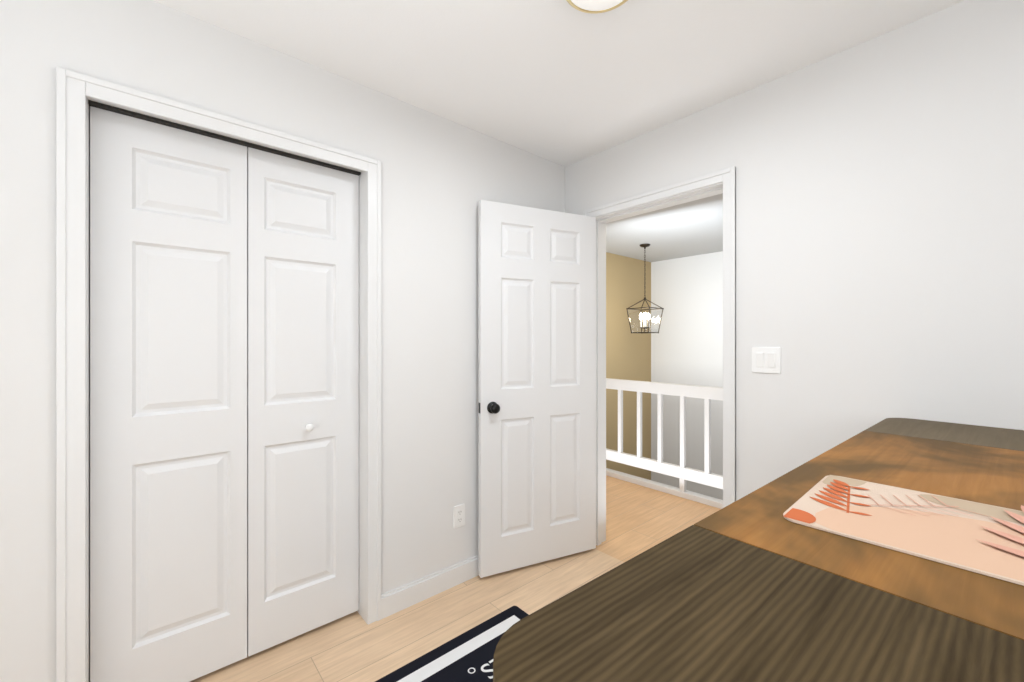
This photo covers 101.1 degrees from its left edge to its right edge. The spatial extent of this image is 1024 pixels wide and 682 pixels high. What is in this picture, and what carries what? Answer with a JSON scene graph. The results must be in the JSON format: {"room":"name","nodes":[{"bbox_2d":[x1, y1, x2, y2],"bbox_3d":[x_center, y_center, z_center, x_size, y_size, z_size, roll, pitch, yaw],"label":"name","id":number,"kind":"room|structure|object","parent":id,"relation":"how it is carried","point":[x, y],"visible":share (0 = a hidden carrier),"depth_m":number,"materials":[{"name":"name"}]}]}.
{"room":"home office","nodes":[
{"label":"home office","id":0,"kind":"room"},
{"bbox_2d":[0,0,564,681],"bbox_3d":[-1.012,0.065,1.698,3.490,2.440,0.140,0,0,-41],"label":"wall","id":1,"kind":"structure","parent":0,"point":[436,170],"depth_m":1.63,"materials":[{"name":"paint"}]},
{"bbox_2d":[90,106,246,681],"bbox_3d":[-1.238,0.244,1.550,0.445,2.042,0.032,0,0,-41],"label":"closet door","id":2,"kind":"structure","parent":1,"relation":"in","point":[168,205],"depth_m":1.52,"materials":[{"name":"paint"}]},
{"bbox_2d":[56,67,380,681],"bbox_3d":[-1.039,0.228,1.664,1.024,2.114,0.156,0,0,-41],"label":"trim","id":3,"kind":"structure","parent":1,"relation":"attached to","point":[76,92],"depth_m":1.34,"materials":[{"name":"paint"}]},
{"bbox_2d":[247,147,358,656],"bbox_3d":[-0.886,0.244,1.831,0.445,2.042,0.070,0,0,-41],"label":"closet door","id":4,"kind":"structure","parent":1,"relation":"in","point":[303,217],"depth_m":1.81,"materials":[{"name":"paint"}]},
{"bbox_2d":[381,555,477,618],"bbox_3d":[-0.131,1.232,2.362,1.262,0.105,0.014,0,0,-41],"label":"baseboard","id":5,"kind":"structure","parent":1,"relation":"attached to","point":[394,601],"depth_m":2.10,"materials":[{"name":"paint"}]},
{"bbox_2d":[454,504,464,528],"bbox_3d":[-0.279,0.930,2.237,0.070,0.116,0.009,0,0,-41],"label":"outlet","id":6,"kind":"object","parent":1,"relation":"attached to","point":[459,510],"visible":1,"depth_m":2.23,"materials":[{"name":"white plastic"}]},
{"bbox_2d":[478,200,595,577],"bbox_3d":[0.176,0.255,2.410,0.762,2.020,0.116,0,0,-25],"label":"door","id":7,"kind":"structure","parent":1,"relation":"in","point":[537,267],"depth_m":2.39,"materials":[{"name":"paint"}]},
{"bbox_2d":[190,475,720,681],"bbox_3d":[0.122,1.335,1.399,4.810,0.100,4.980,0,0,-41],"label":"floor","id":8,"kind":"structure","parent":0,"point":[346,648],"depth_m":2.02,"materials":[{"name":"brown wood"}]},
{"bbox_2d":[375,606,528,681],"bbox_3d":[-0.132,1.281,1.513,0.915,0.008,0.605,0,0,-41],"label":"rug","id":9,"kind":"object","parent":8,"relation":"on","point":[468,657],"visible":0.41,"depth_m":1.70,"materials":[{"name":"black fabric"}]},
{"bbox_2d":[606,378,722,508],"bbox_3d":[1.402,0.823,3.505,0.080,0.925,3.200,0,0,-41],"label":"railing","id":10,"kind":"object","parent":8,"relation":"on","point":[705,477],"visible":0.31,"depth_m":3.55,"materials":[{"name":"paint"}]},
{"bbox_2d":[493,418,1023,681],"bbox_3d":[0.971,0.780,0.583,1.840,1.010,0.960,0,0,-39],"label":"table","id":11,"kind":"object","parent":8,"relation":"on","point":[746,592],"visible":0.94,"depth_m":0.44,"materials":[{"name":"brown wood"}]},
{"bbox_2d":[783,475,1023,585],"bbox_3d":[0.801,0.271,0.461,0.337,0.007,0.804,0,0,-41],"label":"desk mat","id":12,"kind":"object","parent":11,"relation":"on","point":[985,539],"visible":1,"depth_m":0.62,"materials":[{"name":"fabric"}]},
{"bbox_2d":[153,0,963,261],"bbox_3d":[0.998,-1.205,2.160,7.130,0.100,4.980,0,0,-41],"label":"ceiling","id":13,"kind":"structure","parent":0,"point":[557,82],"depth_m":1.70,"materials":[{"name":"paint"}]},
{"bbox_2d":[566,0,627,13],"bbox_3d":[0.280,-1.125,1.317,0.243,0.060,0.243,0,0,-41],"label":"flush ceiling light","id":14,"kind":"object","parent":13,"relation":"attached to","point":[587,6],"visible":1,"depth_m":1.39,"materials":[{"name":"white glass"}]},
{"bbox_2d":[626,244,663,333],"bbox_3d":[1.594,-0.623,5.049,0.318,1.064,0.317,0,0,-41],"label":"pendant lantern","id":15,"kind":"object","parent":13,"relation":"hanging from","point":[645,316],"visible":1,"depth_m":5.04,"materials":[{"name":"brown metal"}]},
{"bbox_2d":[606,252,650,479],"bbox_3d":[0.728,1.365,5.131,3.360,5.040,0.140,0,0,-41],"label":"wall","id":16,"kind":"structure","parent":0,"point":[628,354],"depth_m":5.80,"materials":[{"name":"paint"}]},
{"bbox_2d":[651,251,722,499],"bbox_3d":[3.590,1.365,4.505,0.140,5.040,4.840,0,0,-41],"label":"wall","id":17,"kind":"structure","parent":0,"point":[687,349],"depth_m":5.74,"materials":[{"name":"paint"}]},
{"bbox_2d":[565,0,1023,500],"bbox_3d":[1.470,0.065,1.609,0.140,2.440,3.530,0,0,-41],"label":"wall","id":18,"kind":"structure","parent":0,"point":[880,179],"depth_m":1.61,"materials":[{"name":"paint"}]},
{"bbox_2d":[596,182,722,545],"bbox_3d":[0.810,0.254,2.369,0.140,2.062,0.823,0,0,-41],"label":"door jamb","id":19,"kind":"object","parent":18,"relation":"attached to","point":[715,189],"depth_m":2.65,"materials":[{"name":"white wood"}]},
{"bbox_2d":[583,166,735,507],"bbox_3d":[0.751,0.233,2.318,0.016,2.104,0.907,0,0,-41],"label":"door frame","id":20,"kind":"structure","parent":18,"relation":"attached to","point":[727,176],"depth_m":2.00,"materials":[{"name":"white wood"}]},
{"bbox_2d":[752,347,780,373],"bbox_3d":[1.133,0.085,1.880,0.014,0.116,0.116,0,0,-41],"label":"light switch","id":21,"kind":"object","parent":18,"relation":"attached to","point":[764,359],"visible":1,"depth_m":1.88,"materials":[{"name":"white plastic"}]}
]}

